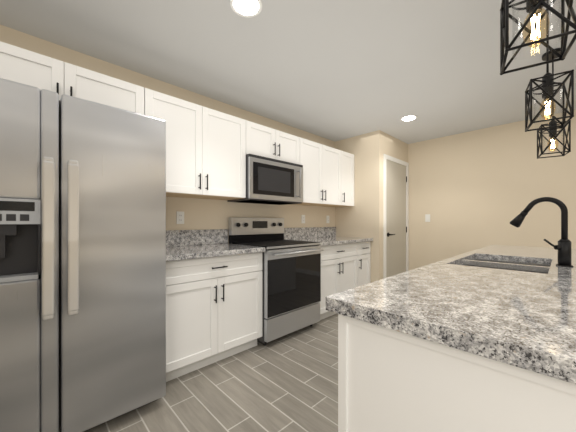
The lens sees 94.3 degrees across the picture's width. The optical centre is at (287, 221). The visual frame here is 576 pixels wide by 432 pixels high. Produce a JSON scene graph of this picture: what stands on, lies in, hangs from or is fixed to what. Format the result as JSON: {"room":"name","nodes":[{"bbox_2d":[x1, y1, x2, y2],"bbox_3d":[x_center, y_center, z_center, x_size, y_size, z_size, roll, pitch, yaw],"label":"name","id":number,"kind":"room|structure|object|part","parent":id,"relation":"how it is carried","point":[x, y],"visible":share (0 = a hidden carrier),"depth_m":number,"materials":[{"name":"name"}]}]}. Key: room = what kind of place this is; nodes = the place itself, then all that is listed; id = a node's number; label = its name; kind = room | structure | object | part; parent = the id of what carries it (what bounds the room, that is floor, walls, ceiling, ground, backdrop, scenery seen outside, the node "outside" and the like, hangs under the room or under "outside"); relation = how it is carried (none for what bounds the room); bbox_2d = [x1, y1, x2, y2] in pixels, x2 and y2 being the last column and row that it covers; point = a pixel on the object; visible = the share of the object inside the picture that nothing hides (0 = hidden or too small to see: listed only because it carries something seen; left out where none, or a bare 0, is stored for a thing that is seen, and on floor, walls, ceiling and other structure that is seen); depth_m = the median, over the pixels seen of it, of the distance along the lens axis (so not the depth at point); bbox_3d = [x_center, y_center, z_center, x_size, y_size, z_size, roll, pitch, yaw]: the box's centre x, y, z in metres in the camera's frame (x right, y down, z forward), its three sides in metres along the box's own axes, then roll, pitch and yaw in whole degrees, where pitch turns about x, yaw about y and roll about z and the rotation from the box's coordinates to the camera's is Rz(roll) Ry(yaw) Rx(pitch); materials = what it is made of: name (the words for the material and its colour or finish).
{"room":"kitchen","nodes":[
{"label":"kitchen","id":0,"kind":"room"},
{"bbox_2d":[0,25,334,242],"bbox_3d":[-1.146,-0.060,2.439,5.140,2.400,0.100,0,0,-44],"label":"wall","id":1,"kind":"structure","parent":0,"point":[202,214],"depth_m":2.65,"materials":[{"name":"beige paint"}]},
{"bbox_2d":[0,41,143,114],"bbox_3d":[-1.492,-0.828,1.763,0.912,0.335,0.384,0,0,-44],"label":"upper cabinet","id":2,"kind":"object","parent":1,"relation":"attached to","point":[30,68],"visible":0.6,"depth_m":1.66,"materials":[{"name":"white wood"}]},
{"bbox_2d":[176,211,183,223],"bbox_3d":[-1.005,-0.040,2.495,0.070,0.116,0.008,0,0,-44],"label":"electrical outlet","id":3,"kind":"object","parent":1,"relation":"attached to","point":[179,217],"visible":1,"depth_m":2.49,"materials":[{"name":"white plastic"}]},
{"bbox_2d":[144,88,245,199],"bbox_3d":[-0.840,-0.613,2.393,0.902,0.765,0.384,0,0,-44],"label":"upper cabinet","id":4,"kind":"object","parent":1,"relation":"attached to","point":[205,152],"visible":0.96,"depth_m":2.28,"materials":[{"name":"white wood"}]},
{"bbox_2d":[246,120,299,164],"bbox_3d":[-0.241,-0.828,2.971,0.762,0.335,0.384,0,0,-44],"label":"upper cabinet","id":5,"kind":"object","parent":1,"relation":"attached to","point":[265,141],"visible":0.71,"depth_m":2.82,"materials":[{"name":"white wood"}]},
{"bbox_2d":[227,154,302,204],"bbox_3d":[-0.218,-0.435,2.946,0.754,0.441,0.453,0,0,-44],"label":"microwave","id":6,"kind":"object","parent":5,"relation":"attached to","point":[273,181],"visible":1,"depth_m":2.77,"materials":[{"name":"grey metal"}]},
{"bbox_2d":[301,215,304,222],"bbox_3d":[0.211,-0.040,3.669,0.070,0.116,0.008,0,0,-44],"label":"electrical outlet","id":7,"kind":"object","parent":1,"relation":"attached to","point":[302,218],"visible":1,"depth_m":3.66,"materials":[{"name":"white plastic"}]},
{"bbox_2d":[85,313,337,431],"bbox_3d":[1.077,1.190,0.901,6.200,0.100,5.400,0,0,-44],"label":"floor","id":8,"kind":"structure","parent":0,"point":[288,382],"depth_m":1.76,"materials":[{"name":"grey tile"}]},
{"bbox_2d":[0,78,165,431],"bbox_3d":[-1.343,0.255,1.608,0.908,1.770,0.770,0,0,-44],"label":"refrigerator","id":9,"kind":"object","parent":8,"relation":"on","point":[59,278],"depth_m":1.37,"materials":[{"name":"grey metal"}]},
{"bbox_3d":[-1.288,0.080,1.190,0.270,0.370,0.088,0,0,-44],"label":"refrigerator panel","id":10,"kind":"part","parent":9,"relation":"part of","materials":[{"name":"black plastic"}]},
{"bbox_2d":[42,157,78,319],"bbox_3d":[-1.086,0.075,1.276,0.134,0.750,0.066,0,0,-44],"label":"handle","id":11,"kind":"object","parent":9,"relation":"attached to","point":[48,237],"visible":1,"depth_m":1.24,"materials":[{"name":"silver metal"}]},
{"bbox_3d":[-1.107,0.223,1.364,0.908,1.705,0.090,0,0,-44],"label":"refrigerator door","id":12,"kind":"part","parent":9,"relation":"part of","materials":[{"name":"silver metal"}]},
{"bbox_2d":[166,252,261,381],"bbox_3d":[-0.748,0.703,2.301,0.897,0.875,0.644,0,0,-44],"label":"base cabinet","id":13,"kind":"object","parent":8,"relation":"on","point":[213,309],"visible":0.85,"depth_m":2.06,"materials":[{"name":"white wood"}]},
{"bbox_2d":[166,229,264,261],"bbox_3d":[-0.747,0.170,2.300,0.897,0.190,0.647,0,0,-44],"label":"countertop","id":14,"kind":"structure","parent":13,"relation":"on","point":[187,244],"depth_m":2.42,"materials":[{"name":"stone"}]},
{"bbox_2d":[229,217,323,345],"bbox_3d":[-0.112,0.545,2.837,0.754,1.190,0.712,0,0,-44],"label":"range","id":15,"kind":"object","parent":8,"relation":"on","point":[291,284],"visible":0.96,"depth_m":2.65,"materials":[{"name":"grey metal"}]},
{"bbox_2d":[319,241,369,319],"bbox_3d":[0.542,0.703,3.547,1.166,0.875,0.644,0,0,-44],"label":"base cabinet","id":16,"kind":"object","parent":8,"relation":"on","point":[344,267],"visible":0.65,"depth_m":3.29,"materials":[{"name":"white wood"}]},
{"bbox_2d":[284,227,372,245],"bbox_3d":[0.543,0.170,3.546,1.166,0.190,0.647,0,0,-44],"label":"countertop","id":17,"kind":"structure","parent":16,"relation":"on","point":[325,236],"depth_m":3.62,"materials":[{"name":"stone"}]},
{"bbox_2d":[338,317,575,431],"bbox_3d":[1.327,0.703,1.456,2.608,0.876,0.690,0,0,-44],"label":"kitchen island","id":18,"kind":"object","parent":8,"relation":"on","point":[388,382],"depth_m":0.62,"materials":[{"name":"white wood"}]},
{"bbox_2d":[326,245,575,384],"bbox_3d":[1.407,0.244,1.379,2.660,0.040,0.970,0,0,-44],"label":"island countertop","id":19,"kind":"structure","parent":18,"relation":"on","point":[522,319],"depth_m":0.71,"materials":[{"name":"grey stone"}]},
{"bbox_2d":[450,253,549,272],"bbox_3d":[1.238,0.358,1.540,0.688,0.244,0.407,0,0,-44],"label":"sink","id":20,"kind":"object","parent":19,"relation":"in","point":[535,264],"depth_m":1.66,"materials":[{"name":"silver metal"}]},
{"bbox_2d":[510,197,572,266],"bbox_3d":[1.335,0.046,1.418,0.092,0.357,0.248,0,0,-44],"label":"faucet","id":21,"kind":"object","parent":19,"relation":"on","point":[563,247],"visible":1,"depth_m":1.36,"materials":[{"name":"black metal"}]},
{"bbox_2d":[0,0,575,143],"bbox_3d":[1.077,-1.310,0.901,6.200,0.100,5.400,0,0,-44],"label":"ceiling","id":22,"kind":"structure","parent":0,"point":[335,70],"depth_m":2.01,"materials":[{"name":"paint"}]},
{"bbox_2d":[230,0,261,17],"bbox_3d":[-0.242,-1.255,1.546,0.184,0.008,0.184,0,0,-44],"label":"recessed light","id":23,"kind":"object","parent":22,"relation":"in","point":[248,8],"visible":1,"depth_m":1.56,"materials":[{"name":"white plastic"}]},
{"bbox_2d":[401,115,416,120],"bbox_3d":[1.464,-1.255,3.235,0.184,0.008,0.184,0,0,-44],"label":"recessed light","id":24,"kind":"object","parent":22,"relation":"in","point":[409,118],"visible":1,"depth_m":3.23,"materials":[{"name":"white plastic"}]},
{"bbox_2d":[500,0,575,74],"bbox_3d":[0.739,-0.876,0.797,0.157,0.764,0.157,0,0,34],"label":"pendant light","id":25,"kind":"object","parent":22,"relation":"hanging from","point":[532,8],"visible":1,"depth_m":0.80,"materials":[{"name":"black metal"}]},
{"bbox_2d":[525,0,573,131],"bbox_3d":[1.325,-0.876,1.363,0.157,0.764,0.157,0,0,34],"label":"pendant light","id":26,"kind":"object","parent":22,"relation":"hanging from","point":[547,93],"visible":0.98,"depth_m":1.35,"materials":[{"name":"black metal"}]},
{"bbox_2d":[537,48,570,158],"bbox_3d":[1.972,-0.876,1.988,0.157,0.764,0.157,0,0,34],"label":"pendant light","id":27,"kind":"object","parent":22,"relation":"hanging from","point":[553,134],"visible":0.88,"depth_m":1.97,"materials":[{"name":"black metal"}]},
{"bbox_2d":[335,130,407,282],"bbox_3d":[1.341,-0.060,4.326,1.060,2.400,0.840,0,0,-44],"label":"wall","id":28,"kind":"structure","parent":0,"point":[362,217],"depth_m":3.80,"materials":[{"name":"beige paint"}]},
{"bbox_2d":[291,137,353,206],"bbox_3d":[0.452,-0.613,3.640,1.166,0.765,0.384,0,0,-44],"label":"upper cabinet","id":29,"kind":"object","parent":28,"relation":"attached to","point":[328,176],"visible":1,"depth_m":3.50,"materials":[{"name":"white wood"}]},
{"bbox_2d":[383,154,408,278],"bbox_3d":[1.653,0.095,3.996,0.830,2.090,0.063,0,0,-44],"label":"pantry door","id":30,"kind":"structure","parent":28,"relation":"in","point":[395,216],"depth_m":3.99,"materials":[{"name":"beige paint"}]},
{"bbox_2d":[408,110,575,269],"bbox_3d":[3.562,-0.060,2.717,0.100,2.400,4.560,0,0,-44],"label":"wall","id":31,"kind":"structure","parent":0,"point":[469,191],"depth_m":3.58,"materials":[{"name":"beige paint"}]},
{"bbox_2d":[425,214,429,221],"bbox_3d":[2.146,-0.060,4.101,0.009,0.116,0.070,0,0,-44],"label":"switch plate","id":32,"kind":"object","parent":31,"relation":"attached to","point":[427,217],"visible":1,"depth_m":4.10,"materials":[{"name":"white plastic"}]}
]}

